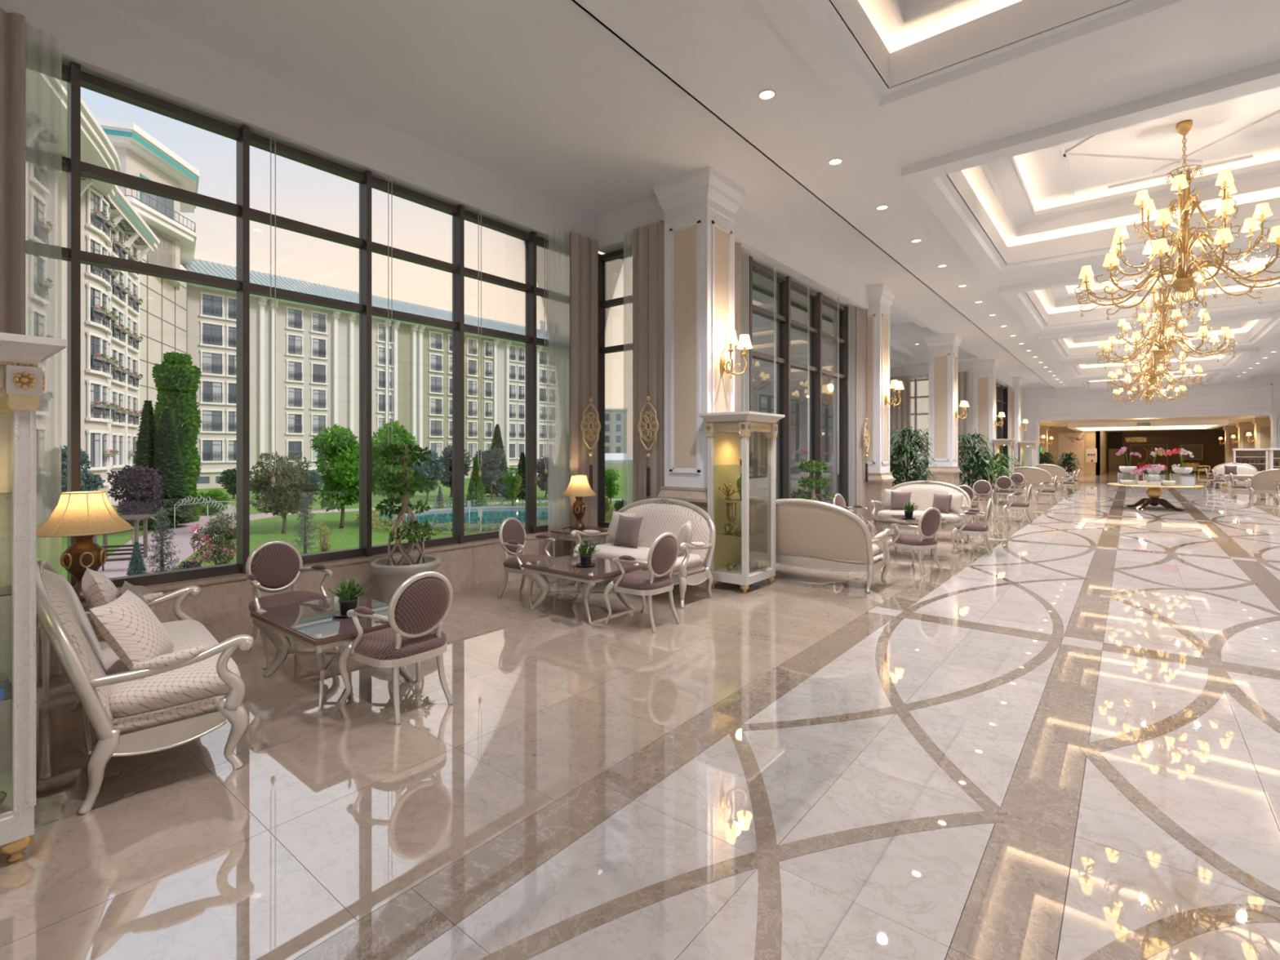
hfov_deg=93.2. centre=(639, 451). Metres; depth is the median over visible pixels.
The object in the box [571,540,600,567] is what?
potted succulent
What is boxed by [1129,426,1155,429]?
ceiling light
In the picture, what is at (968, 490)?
armchair
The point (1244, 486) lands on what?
armchair
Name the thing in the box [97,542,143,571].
garden bench
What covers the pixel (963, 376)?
curtain
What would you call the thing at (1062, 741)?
floor
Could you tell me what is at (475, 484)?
tree
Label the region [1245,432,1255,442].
wall sconce
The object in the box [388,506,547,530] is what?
pool
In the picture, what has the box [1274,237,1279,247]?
candle
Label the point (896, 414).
curtain
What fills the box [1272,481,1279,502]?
armchair
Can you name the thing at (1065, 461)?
dracaena plant
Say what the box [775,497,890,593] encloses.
sofa
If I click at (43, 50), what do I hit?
sheer curtain
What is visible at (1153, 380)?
chandelier
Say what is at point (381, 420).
window curtain
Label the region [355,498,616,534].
hedge
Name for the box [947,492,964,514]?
pillow
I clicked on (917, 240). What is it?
recessed light
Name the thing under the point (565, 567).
coffee table
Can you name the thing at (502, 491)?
juniper shrub
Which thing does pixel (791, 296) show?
window
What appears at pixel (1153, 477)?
potted orchid
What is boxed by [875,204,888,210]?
recessed light
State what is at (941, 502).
pillow
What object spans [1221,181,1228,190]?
candle
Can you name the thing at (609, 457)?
canopy
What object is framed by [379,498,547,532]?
fence
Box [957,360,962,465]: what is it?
medallion
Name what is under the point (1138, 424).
exit sign
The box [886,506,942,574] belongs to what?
armchair
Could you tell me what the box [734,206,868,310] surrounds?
wall
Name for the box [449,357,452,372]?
window curtain
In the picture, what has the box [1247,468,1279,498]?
sofa
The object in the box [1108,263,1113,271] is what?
candle
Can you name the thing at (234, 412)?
window curtain
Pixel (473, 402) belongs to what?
window curtain
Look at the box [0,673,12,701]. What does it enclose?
shelf
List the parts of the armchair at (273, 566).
seat rail, leg, arm, leg, frame, backrest, seat, arm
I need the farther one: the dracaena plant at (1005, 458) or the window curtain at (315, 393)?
the window curtain at (315, 393)
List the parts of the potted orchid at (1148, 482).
pot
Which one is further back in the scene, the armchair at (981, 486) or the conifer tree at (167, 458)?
the conifer tree at (167, 458)
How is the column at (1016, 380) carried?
on the floor
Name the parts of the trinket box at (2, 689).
lid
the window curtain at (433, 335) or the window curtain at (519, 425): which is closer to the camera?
the window curtain at (433, 335)
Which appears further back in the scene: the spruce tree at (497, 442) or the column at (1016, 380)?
the spruce tree at (497, 442)
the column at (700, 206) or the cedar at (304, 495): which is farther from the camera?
the cedar at (304, 495)
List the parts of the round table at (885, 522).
leg, leg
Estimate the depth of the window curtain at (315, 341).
73.59 m
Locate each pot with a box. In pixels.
[338,596,358,614]
[370,554,440,604]
[579,554,591,565]
[904,511,913,518]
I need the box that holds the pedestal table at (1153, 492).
[1107,482,1204,511]
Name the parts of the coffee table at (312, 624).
leg, leg, glass, leg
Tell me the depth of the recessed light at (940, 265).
11.03 m
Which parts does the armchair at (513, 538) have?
leg, frame, arm, backrest, seat rail, leg, seat, leg, arm, leg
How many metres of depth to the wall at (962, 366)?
24.02 m
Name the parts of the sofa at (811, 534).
panel, frame, seat, leg, arm, leg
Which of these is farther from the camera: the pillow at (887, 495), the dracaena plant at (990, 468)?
the dracaena plant at (990, 468)
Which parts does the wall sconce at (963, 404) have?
arm, lamp shade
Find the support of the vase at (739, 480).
on the display cabinet at (750, 437)
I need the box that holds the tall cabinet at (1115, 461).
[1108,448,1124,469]
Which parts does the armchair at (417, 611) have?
leg, arm, leg, seat, seat rail, leg, frame, backrest, leg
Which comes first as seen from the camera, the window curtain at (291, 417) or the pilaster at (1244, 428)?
the pilaster at (1244, 428)
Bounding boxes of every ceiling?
[99,0,1279,390]
[1040,414,1269,432]
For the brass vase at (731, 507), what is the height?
0.370 m
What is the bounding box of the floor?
[0,469,1279,959]
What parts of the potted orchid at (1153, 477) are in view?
pot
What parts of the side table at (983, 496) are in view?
leg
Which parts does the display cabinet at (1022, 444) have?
post, panel, cornice, post, post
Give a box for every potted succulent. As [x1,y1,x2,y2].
[328,575,371,617]
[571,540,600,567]
[901,501,920,519]
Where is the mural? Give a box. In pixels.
[1057,432,1084,474]
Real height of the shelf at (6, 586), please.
0.006 m
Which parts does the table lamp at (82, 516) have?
lamp shade, shade trim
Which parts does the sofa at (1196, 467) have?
backrest, seat, arm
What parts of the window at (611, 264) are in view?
pane, pane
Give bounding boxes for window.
[62,61,548,587]
[597,248,623,528]
[749,256,848,506]
[995,382,1007,471]
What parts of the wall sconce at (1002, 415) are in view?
arm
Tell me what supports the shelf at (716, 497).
attached to the display cabinet at (750, 437)
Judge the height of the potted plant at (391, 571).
1.796 m
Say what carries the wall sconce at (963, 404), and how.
attached to the column at (942, 350)
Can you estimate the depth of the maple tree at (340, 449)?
30.93 m
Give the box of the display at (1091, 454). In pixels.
[1085,448,1097,462]
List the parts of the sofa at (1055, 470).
frame, panel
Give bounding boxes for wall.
[0,0,595,679]
[595,196,664,545]
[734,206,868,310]
[889,360,973,485]
[1020,386,1025,466]
[1025,374,1279,466]
[1039,427,1106,474]
[1106,430,1224,471]
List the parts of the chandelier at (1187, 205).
lamp shade, lamp shade, lamp shade, lamp shade, lamp shade, lamp shade, arm, arm, arm, arm, lamp shade, arm, arm, lamp shade, lamp shade, lamp shade, arm, arm, arm, lamp shade, arm, shade trim, lamp shade, arm, arm, arm, shade trim, lamp shade, stem, chain, lamp shade, arm, lamp shade, arm, lamp shade, arm, arm, arm, arm, shade trim, lamp shade, shade trim, lamp shade, lamp shade, shade trim, lamp shade, arm, arm, arm, arm, arm, arm, shade trim, lamp shade, lamp shade, shade trim, lamp shade, lamp shade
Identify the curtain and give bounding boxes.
[0,7,25,334]
[25,22,62,678]
[90,192,93,226]
[90,384,93,417]
[94,242,98,275]
[94,289,98,323]
[94,433,98,466]
[119,435,119,464]
[128,436,128,463]
[203,352,212,373]
[203,410,212,431]
[213,382,221,402]
[213,440,221,459]
[228,440,233,460]
[234,355,235,375]
[234,412,235,431]
[288,308,294,328]
[288,361,294,380]
[288,387,294,406]
[288,414,294,432]
[295,336,301,355]
[312,312,318,331]
[312,338,318,356]
[312,390,318,408]
[312,415,318,433]
[312,443,318,459]
[378,324,384,341]
[378,347,384,364]
[378,417,384,432]
[389,372,391,388]
[431,333,435,348]
[431,355,435,370]
[431,398,435,413]
[435,443,440,457]
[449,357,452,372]
[472,381,475,395]
[472,401,475,416]
[472,422,475,435]
[472,444,475,457]
[484,422,488,436]
[484,444,488,450]
[488,342,490,356]
[488,362,490,377]
[488,403,490,417]
[511,385,515,399]
[511,404,515,417]
[518,424,520,437]
[539,369,542,382]
[539,406,542,418]
[539,425,542,438]
[547,226,569,557]
[569,231,598,555]
[623,231,632,506]
[632,219,664,502]
[734,242,741,411]
[740,247,749,411]
[848,303,856,514]
[855,306,866,519]
[889,375,911,484]
[902,365,906,470]
[911,374,928,480]
[957,371,968,485]
[1007,386,1011,465]
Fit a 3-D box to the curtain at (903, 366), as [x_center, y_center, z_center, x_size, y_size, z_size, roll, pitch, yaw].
[10.899,-1.322,25.091,0.070,4.444,0.370,0,0,-44]
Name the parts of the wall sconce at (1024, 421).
arm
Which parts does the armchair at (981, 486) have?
seat rail, backrest, frame, leg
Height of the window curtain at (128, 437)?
2.150 m
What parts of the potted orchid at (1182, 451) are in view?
stem, pot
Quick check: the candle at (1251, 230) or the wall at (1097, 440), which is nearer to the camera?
the candle at (1251, 230)
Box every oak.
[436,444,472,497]
[471,446,504,499]
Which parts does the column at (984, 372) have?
panel molding, inset panel, panel molding, inset panel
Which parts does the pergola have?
post, post, post, post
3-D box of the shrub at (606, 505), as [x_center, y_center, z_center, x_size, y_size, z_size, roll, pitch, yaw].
[-2.206,3.387,37.065,0.852,1.322,0.854,0,0,39]
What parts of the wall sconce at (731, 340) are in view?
lamp shade, arm, lamp shade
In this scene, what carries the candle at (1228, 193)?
on the chandelier at (1187, 205)
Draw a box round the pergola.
[93,514,155,559]
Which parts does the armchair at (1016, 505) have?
leg, leg, seat, arm, seat rail, leg, frame, backrest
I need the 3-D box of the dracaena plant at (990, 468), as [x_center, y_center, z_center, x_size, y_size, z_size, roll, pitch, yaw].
[11.925,0.823,20.698,1.887,1.754,2.012,0,0,39]
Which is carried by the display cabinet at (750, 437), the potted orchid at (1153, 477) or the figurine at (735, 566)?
the figurine at (735, 566)
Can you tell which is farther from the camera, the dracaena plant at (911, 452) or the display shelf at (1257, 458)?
the display shelf at (1257, 458)
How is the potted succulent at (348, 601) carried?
on the coffee table at (312, 624)
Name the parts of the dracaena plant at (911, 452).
stem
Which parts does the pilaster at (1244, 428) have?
inset panel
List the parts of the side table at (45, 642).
leg, leg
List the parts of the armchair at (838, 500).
frame, backrest, arm, seat, leg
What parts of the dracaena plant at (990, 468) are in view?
stem, pot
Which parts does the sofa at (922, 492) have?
leg, arm, backrest, frame, seat, leg, arm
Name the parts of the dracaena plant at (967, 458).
stem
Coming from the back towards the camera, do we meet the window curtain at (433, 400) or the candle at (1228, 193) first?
the window curtain at (433, 400)
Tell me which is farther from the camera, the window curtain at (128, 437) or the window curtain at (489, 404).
the window curtain at (489, 404)
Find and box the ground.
[61,467,623,579]
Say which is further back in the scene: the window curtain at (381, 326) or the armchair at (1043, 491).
the window curtain at (381, 326)
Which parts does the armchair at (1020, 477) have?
backrest, frame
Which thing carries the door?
in the wall at (1213, 451)
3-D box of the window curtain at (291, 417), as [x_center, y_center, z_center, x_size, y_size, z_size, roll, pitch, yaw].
[-41.129,-3.275,71.494,0.020,2.150,0.660,0,0,39]
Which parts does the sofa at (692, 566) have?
arm, backrest, frame, seat, leg, arm, leg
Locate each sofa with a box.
[35,558,254,814]
[570,497,715,608]
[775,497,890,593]
[870,480,971,543]
[1001,466,1054,495]
[1028,463,1068,487]
[1182,462,1210,475]
[1212,462,1260,484]
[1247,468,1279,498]
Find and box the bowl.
[0,791,7,804]
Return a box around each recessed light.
[757,88,776,100]
[827,157,843,165]
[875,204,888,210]
[910,238,921,243]
[937,264,946,267]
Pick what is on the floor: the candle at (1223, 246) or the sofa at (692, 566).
the sofa at (692, 566)
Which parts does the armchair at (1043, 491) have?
leg, seat, seat rail, arm, frame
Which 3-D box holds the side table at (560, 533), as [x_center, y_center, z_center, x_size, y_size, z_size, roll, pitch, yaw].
[-0.828,1.390,8.374,0.600,0.620,0.680,0,0,39]
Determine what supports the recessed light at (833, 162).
in the ceiling at (1011, 139)
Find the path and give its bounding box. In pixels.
[97,498,622,577]
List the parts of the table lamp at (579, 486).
shade trim, lamp shade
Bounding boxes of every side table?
[35,585,155,702]
[550,525,608,557]
[973,493,991,517]
[1002,482,1023,502]
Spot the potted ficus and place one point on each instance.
(814, 463)
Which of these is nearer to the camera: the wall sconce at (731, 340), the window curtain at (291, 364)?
the wall sconce at (731, 340)
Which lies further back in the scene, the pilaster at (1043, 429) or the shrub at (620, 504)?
the pilaster at (1043, 429)
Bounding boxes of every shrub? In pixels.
[178,560,201,569]
[189,511,235,564]
[197,488,230,515]
[315,522,333,551]
[496,480,516,499]
[544,477,547,493]
[604,497,610,512]
[613,497,623,511]
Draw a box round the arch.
[173,494,275,529]
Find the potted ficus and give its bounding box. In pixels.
[791,459,835,503]
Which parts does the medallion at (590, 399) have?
cord, filigree plate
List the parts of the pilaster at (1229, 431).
inset panel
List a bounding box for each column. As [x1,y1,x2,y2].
[653,165,744,586]
[864,283,896,531]
[924,332,962,486]
[972,359,999,488]
[1011,376,1022,466]
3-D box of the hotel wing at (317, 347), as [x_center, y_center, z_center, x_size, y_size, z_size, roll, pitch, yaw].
[-32.934,-9.600,89.778,13.700,27.200,64.700,0,0,39]
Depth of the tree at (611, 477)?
45.71 m
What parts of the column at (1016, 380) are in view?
inset panel, panel molding, panel molding, inset panel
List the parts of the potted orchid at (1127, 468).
pot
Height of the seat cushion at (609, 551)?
0.145 m
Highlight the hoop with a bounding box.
[131,516,164,558]
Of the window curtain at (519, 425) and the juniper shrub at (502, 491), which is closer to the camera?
the juniper shrub at (502, 491)
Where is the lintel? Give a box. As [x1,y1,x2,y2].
[995,367,1013,387]
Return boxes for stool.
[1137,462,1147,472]
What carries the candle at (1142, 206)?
on the chandelier at (1187, 205)
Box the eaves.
[80,176,146,245]
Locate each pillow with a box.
[81,567,118,608]
[88,589,173,679]
[115,581,148,606]
[607,510,635,542]
[613,515,643,548]
[676,520,691,555]
[881,488,903,510]
[889,491,911,510]
[932,493,951,513]
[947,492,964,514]
[1224,465,1237,475]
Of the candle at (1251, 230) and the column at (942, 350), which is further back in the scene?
the column at (942, 350)
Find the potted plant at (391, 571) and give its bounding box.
[370,442,440,604]
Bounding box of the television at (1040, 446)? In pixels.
[1039,445,1042,456]
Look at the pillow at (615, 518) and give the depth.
7.73 m
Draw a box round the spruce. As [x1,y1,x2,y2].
[125,541,147,576]
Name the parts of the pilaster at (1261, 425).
inset panel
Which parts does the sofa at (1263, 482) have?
frame, panel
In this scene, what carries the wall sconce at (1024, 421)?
attached to the column at (1016, 380)
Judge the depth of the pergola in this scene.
22.18 m
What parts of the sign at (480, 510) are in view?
plate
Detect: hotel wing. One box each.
[61,80,159,505]
[182,258,548,488]
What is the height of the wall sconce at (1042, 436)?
0.610 m
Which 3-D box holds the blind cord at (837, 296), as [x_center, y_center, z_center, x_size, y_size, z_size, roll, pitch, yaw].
[3.871,-1.283,11.830,0.007,3.474,0.057,0,0,39]
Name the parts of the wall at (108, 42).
marble panel, marble panel, marble panel, marble panel, marble panel, marble panel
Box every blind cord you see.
[270,132,275,484]
[387,176,392,479]
[478,208,481,476]
[544,234,547,474]
[773,262,776,476]
[807,280,808,475]
[837,296,839,473]
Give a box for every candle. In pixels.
[1083,275,1088,283]
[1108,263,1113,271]
[1117,236,1123,244]
[1139,200,1145,208]
[1145,209,1151,217]
[1151,286,1156,293]
[1157,249,1163,258]
[1160,221,1166,230]
[1176,186,1182,195]
[1219,240,1227,249]
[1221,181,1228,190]
[1221,211,1228,220]
[1226,191,1231,199]
[1247,228,1253,236]
[1257,214,1266,223]
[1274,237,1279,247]
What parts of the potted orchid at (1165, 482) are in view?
stem, pot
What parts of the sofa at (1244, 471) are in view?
seat, backrest, frame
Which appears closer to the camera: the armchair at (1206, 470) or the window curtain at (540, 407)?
the armchair at (1206, 470)
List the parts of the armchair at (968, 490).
frame, backrest, seat, arm, leg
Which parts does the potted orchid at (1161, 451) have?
pot, stem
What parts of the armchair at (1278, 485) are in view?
leg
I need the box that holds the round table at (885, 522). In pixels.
[871,515,948,559]
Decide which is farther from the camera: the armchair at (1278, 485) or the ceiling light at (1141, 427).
the ceiling light at (1141, 427)
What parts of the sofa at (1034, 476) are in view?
frame, panel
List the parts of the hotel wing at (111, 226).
pane, pane, pane, pane, pane, pane, balcony railing, balcony railing, balcony railing, balcony railing, balcony railing, pane, pane, pane, pane, pane, balcony railing, balcony railing, balcony railing, balcony railing, balcony railing, pane, pane, balcony railing, balcony railing, balcony railing, balcony railing, balcony railing, pane, balcony railing, balcony railing, balcony railing, balcony railing, balcony railing, balcony railing, balcony railing, balcony railing, balcony railing, pane, pane, pane, pane, pane, balcony railing, balcony railing, balcony railing, balcony railing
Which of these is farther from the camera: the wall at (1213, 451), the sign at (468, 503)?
the wall at (1213, 451)
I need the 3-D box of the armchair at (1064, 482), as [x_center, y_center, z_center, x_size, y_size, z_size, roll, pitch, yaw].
[17.323,1.242,24.577,0.586,0.928,0.617,0,0,41]
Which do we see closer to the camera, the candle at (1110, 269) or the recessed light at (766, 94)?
the recessed light at (766, 94)
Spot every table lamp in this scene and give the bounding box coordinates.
[35,490,133,600]
[561,475,596,529]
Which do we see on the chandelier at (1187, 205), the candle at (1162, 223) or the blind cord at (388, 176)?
the candle at (1162, 223)
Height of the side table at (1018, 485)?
0.620 m
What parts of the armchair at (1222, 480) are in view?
seat, seat rail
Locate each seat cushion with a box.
[97,619,240,718]
[581,542,701,571]
[872,544,879,555]
[877,509,961,522]
[1215,474,1253,477]
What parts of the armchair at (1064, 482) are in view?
seat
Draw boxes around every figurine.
[725,565,733,571]
[732,564,739,570]
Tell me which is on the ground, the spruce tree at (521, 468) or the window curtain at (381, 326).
the spruce tree at (521, 468)
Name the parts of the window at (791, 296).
pane, pane, pane, pane, pane, pane, pane, pane, pane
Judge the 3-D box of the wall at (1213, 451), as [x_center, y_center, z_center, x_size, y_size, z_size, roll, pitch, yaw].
[47.297,-0.050,54.858,8.300,3.500,0.400,0,0,39]
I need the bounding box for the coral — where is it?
[718,482,740,498]
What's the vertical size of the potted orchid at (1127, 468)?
0.793 m
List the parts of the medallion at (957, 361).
cord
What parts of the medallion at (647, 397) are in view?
filigree plate, cord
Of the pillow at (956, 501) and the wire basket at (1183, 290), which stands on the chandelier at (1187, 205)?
the wire basket at (1183, 290)
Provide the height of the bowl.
0.052 m
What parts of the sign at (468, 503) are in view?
plate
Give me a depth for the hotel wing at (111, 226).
40.34 m
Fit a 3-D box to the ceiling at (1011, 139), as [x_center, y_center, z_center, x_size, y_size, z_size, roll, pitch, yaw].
[10.390,-3.725,11.916,18.315,0.910,49.600,0,0,39]
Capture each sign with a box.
[466,500,471,517]
[478,508,482,532]
[1125,436,1146,442]
[1137,422,1150,426]
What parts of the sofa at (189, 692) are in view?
frame, leg, backrest, leg, arm, seat, arm, leg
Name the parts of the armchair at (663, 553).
leg, arm, leg, seat, seat rail, leg, frame, backrest, leg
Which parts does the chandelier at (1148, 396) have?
arm, arm, lamp shade, stem, arm, arm, arm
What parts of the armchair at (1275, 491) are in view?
leg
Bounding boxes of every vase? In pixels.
[724,502,737,533]
[736,473,741,497]
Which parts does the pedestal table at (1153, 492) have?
claw leg, claw leg, claw leg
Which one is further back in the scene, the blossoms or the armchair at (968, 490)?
the blossoms
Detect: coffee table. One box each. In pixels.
[250,594,413,710]
[520,553,644,624]
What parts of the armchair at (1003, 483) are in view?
backrest, frame, seat, seat rail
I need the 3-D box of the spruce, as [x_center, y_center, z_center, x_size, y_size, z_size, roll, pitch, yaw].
[-14.884,3.329,17.902,0.645,1.343,0.637,0,0,-2]
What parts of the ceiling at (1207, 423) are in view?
coffer frame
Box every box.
[0,684,4,701]
[1117,472,1138,484]
[1142,474,1165,484]
[1169,473,1195,485]
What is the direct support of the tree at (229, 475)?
on the ground
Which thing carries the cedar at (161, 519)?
on the ground
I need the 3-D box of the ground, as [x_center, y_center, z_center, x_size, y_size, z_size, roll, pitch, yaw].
[-15.075,4.100,76.634,180.000,0.200,220.000,0,0,39]
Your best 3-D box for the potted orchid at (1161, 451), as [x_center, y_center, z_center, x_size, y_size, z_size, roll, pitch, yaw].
[15.369,0.280,18.001,0.504,0.800,0.701,0,0,13]
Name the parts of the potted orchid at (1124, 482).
pot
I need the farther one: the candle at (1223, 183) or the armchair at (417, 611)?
the candle at (1223, 183)
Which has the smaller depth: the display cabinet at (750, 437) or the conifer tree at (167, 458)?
the display cabinet at (750, 437)
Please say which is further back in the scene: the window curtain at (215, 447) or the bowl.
the window curtain at (215, 447)
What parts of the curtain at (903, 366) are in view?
cord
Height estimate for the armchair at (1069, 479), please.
0.928 m
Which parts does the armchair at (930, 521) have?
leg, arm, leg, seat, seat rail, leg, frame, backrest, leg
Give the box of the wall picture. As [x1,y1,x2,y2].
[1180,444,1203,459]
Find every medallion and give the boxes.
[580,240,601,489]
[637,228,659,496]
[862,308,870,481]
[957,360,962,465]
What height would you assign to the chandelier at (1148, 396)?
2.340 m
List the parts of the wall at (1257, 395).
panel molding, curved molding, curved molding, panel molding, curved molding, curved molding, panel molding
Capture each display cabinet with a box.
[0,332,67,862]
[697,411,785,593]
[991,439,1017,490]
[1017,440,1037,467]
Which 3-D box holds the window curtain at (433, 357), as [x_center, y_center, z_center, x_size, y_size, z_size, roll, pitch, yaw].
[-29.358,-12.575,85.996,0.020,2.150,0.792,0,0,39]
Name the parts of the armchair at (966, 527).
leg, leg, seat, arm, seat rail, arm, leg, backrest, frame, leg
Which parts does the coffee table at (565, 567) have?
leg, leg, glass, leg, leg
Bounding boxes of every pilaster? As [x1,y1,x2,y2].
[1040,425,1048,462]
[1223,426,1238,463]
[1235,422,1253,448]
[1252,417,1270,469]
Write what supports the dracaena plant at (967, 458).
on the floor
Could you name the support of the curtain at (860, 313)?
hanging from the wall at (766, 245)
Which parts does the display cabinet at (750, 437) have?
post, panel, post, cornice, post, glass pane, post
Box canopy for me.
[604,453,623,462]
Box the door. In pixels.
[1129,444,1168,470]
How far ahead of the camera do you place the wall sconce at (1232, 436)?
37.88 m
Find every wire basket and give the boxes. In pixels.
[1148,382,1159,389]
[1155,354,1170,364]
[1170,286,1198,303]
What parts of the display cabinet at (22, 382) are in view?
panel, post, glass pane, glass pane, post, cornice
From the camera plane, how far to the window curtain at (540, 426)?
101.65 m
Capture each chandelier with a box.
[1074,120,1279,319]
[1096,277,1237,368]
[1106,330,1204,391]
[1111,360,1188,404]
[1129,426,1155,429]
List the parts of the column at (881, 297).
inset panel, panel molding, panel molding, inset panel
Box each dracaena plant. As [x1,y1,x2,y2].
[889,422,937,486]
[915,428,959,484]
[957,429,999,488]
[960,449,1019,501]
[1000,456,1020,476]
[1039,451,1056,464]
[1055,450,1081,479]
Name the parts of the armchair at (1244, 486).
frame, seat rail, seat, arm, leg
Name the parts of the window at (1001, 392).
pane, pane, pane, pane, pane, pane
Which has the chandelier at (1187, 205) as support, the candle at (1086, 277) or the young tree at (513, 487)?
the candle at (1086, 277)
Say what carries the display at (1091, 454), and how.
attached to the wall at (1097, 440)
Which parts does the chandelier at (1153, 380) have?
lamp shade, lamp shade, arm, arm, arm, arm, arm, lamp shade, lamp shade, arm, arm, arm, stem, lamp shade, lamp shade, arm, arm, arm, arm, arm, lamp shade, lamp shade, lamp shade, lamp shade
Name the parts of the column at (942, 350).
inset panel, panel molding, panel molding, inset panel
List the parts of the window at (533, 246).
pane, pane, pane, pane, pane, pane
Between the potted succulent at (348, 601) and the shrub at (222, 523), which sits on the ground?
the shrub at (222, 523)
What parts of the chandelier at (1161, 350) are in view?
lamp shade, lamp shade, lamp shade, lamp shade, lamp shade, arm, lamp shade, arm, lamp shade, lamp shade, arm, arm, arm, lamp shade, arm, lamp shade, arm, arm, arm, arm, lamp shade, arm, stem, lamp shade, arm, lamp shade, lamp shade, arm, lamp shade, arm, arm, arm, arm, lamp shade, lamp shade, arm, lamp shade, lamp shade, arm, arm, arm, arm, lamp shade, lamp shade, lamp shade, lamp shade, lamp shade, lamp shade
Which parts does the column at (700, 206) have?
panel molding, inset panel, panel molding, inset panel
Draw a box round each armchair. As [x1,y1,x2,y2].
[245,540,338,668]
[337,570,453,724]
[497,517,563,606]
[603,532,680,632]
[832,493,874,544]
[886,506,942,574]
[950,497,992,555]
[957,484,981,523]
[972,480,994,515]
[993,475,1016,504]
[1001,484,1032,524]
[1006,472,1026,499]
[1034,475,1057,504]
[1057,471,1075,493]
[1063,469,1079,490]
[1204,467,1222,488]
[1211,469,1231,491]
[1229,472,1253,499]
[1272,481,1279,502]
[1276,484,1279,507]
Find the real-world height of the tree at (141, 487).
3.403 m
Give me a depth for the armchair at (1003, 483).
19.18 m
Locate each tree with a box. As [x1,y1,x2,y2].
[106,464,164,522]
[124,400,168,528]
[142,407,195,527]
[151,351,202,522]
[216,467,235,498]
[249,450,320,533]
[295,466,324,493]
[310,423,375,528]
[355,419,422,518]
[435,486,445,508]
[464,456,486,506]
[482,424,510,496]
[502,466,521,506]
[514,452,525,498]
[536,456,547,497]
[604,468,620,502]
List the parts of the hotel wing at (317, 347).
pane, pane, pane, pane, pane, pane, balcony railing, balcony railing, balcony railing, balcony railing, balcony railing, balcony railing, pane, pane, balcony railing, pane, balcony railing, balcony railing, pane, balcony railing, pane, balcony railing, balcony railing, pane, pane, pane, pane, pane, pane, balcony railing, balcony railing, balcony railing, balcony railing, balcony railing, balcony railing, pane, pane, pane, pane, pane, pane, balcony railing, balcony railing, balcony railing, balcony railing, balcony railing, pane, pane, balcony railing, pane, pane, pane, pane, pane, pane, pane, pane, balcony railing, balcony railing, balcony railing, balcony railing, balcony railing, pane, pane, pane, pane, pane, pane, pane, pane, pane, pane, balcony railing, balcony railing, balcony railing, balcony railing, balcony railing, pane, pane, pane, pane, pane, balcony railing, balcony railing, balcony railing, balcony railing, balcony railing, pane, balcony railing, balcony railing, balcony railing, balcony railing, pane, balcony railing, pane, pane, pane, pane, pane, pane, pane, pane, pane, pane, pane, pane, pane, pane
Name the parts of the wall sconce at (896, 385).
arm, lamp shade, lamp shade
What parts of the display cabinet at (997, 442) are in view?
post, panel, cornice, post, glass pane, post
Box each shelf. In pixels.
[0,488,12,493]
[0,579,12,596]
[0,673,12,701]
[714,495,741,500]
[715,464,741,466]
[715,528,741,536]
[1231,448,1268,484]
[1268,448,1279,469]
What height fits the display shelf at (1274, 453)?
1.850 m
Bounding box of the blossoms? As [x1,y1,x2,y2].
[188,517,235,565]
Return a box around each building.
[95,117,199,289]
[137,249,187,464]
[604,408,623,467]
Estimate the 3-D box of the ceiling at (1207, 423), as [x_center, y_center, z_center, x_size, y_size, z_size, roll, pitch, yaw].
[36.458,-1.950,43.885,11.700,0.900,31.900,0,0,39]
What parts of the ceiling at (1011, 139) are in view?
tray molding, coffer frame, coffer frame, coffer frame, coffer frame, coffer frame, coffer frame, molding, molding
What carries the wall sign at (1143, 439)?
attached to the wall at (1213, 451)
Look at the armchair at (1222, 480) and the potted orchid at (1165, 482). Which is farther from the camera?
the armchair at (1222, 480)
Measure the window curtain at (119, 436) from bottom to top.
2.150 m
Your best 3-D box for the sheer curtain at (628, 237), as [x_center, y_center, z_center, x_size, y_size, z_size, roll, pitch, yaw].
[-0.130,-0.725,8.631,0.280,4.810,0.031,0,0,39]
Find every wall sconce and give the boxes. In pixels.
[719,329,752,381]
[884,379,904,408]
[955,400,969,421]
[994,412,1005,427]
[1019,419,1028,431]
[1039,435,1044,444]
[1218,436,1225,444]
[1231,435,1239,444]
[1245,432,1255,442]
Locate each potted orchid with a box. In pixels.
[1115,446,1141,472]
[1120,471,1143,484]
[1133,465,1164,485]
[1145,463,1167,481]
[1146,447,1170,474]
[1149,463,1186,485]
[1164,448,1194,473]
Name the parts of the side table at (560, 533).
leg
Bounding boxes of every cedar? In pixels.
[61,444,106,492]
[143,506,182,573]
[292,492,319,553]
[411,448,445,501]
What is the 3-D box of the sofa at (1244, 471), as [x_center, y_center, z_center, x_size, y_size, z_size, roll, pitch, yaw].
[30.331,1.153,30.862,1.733,1.119,0.903,0,0,39]

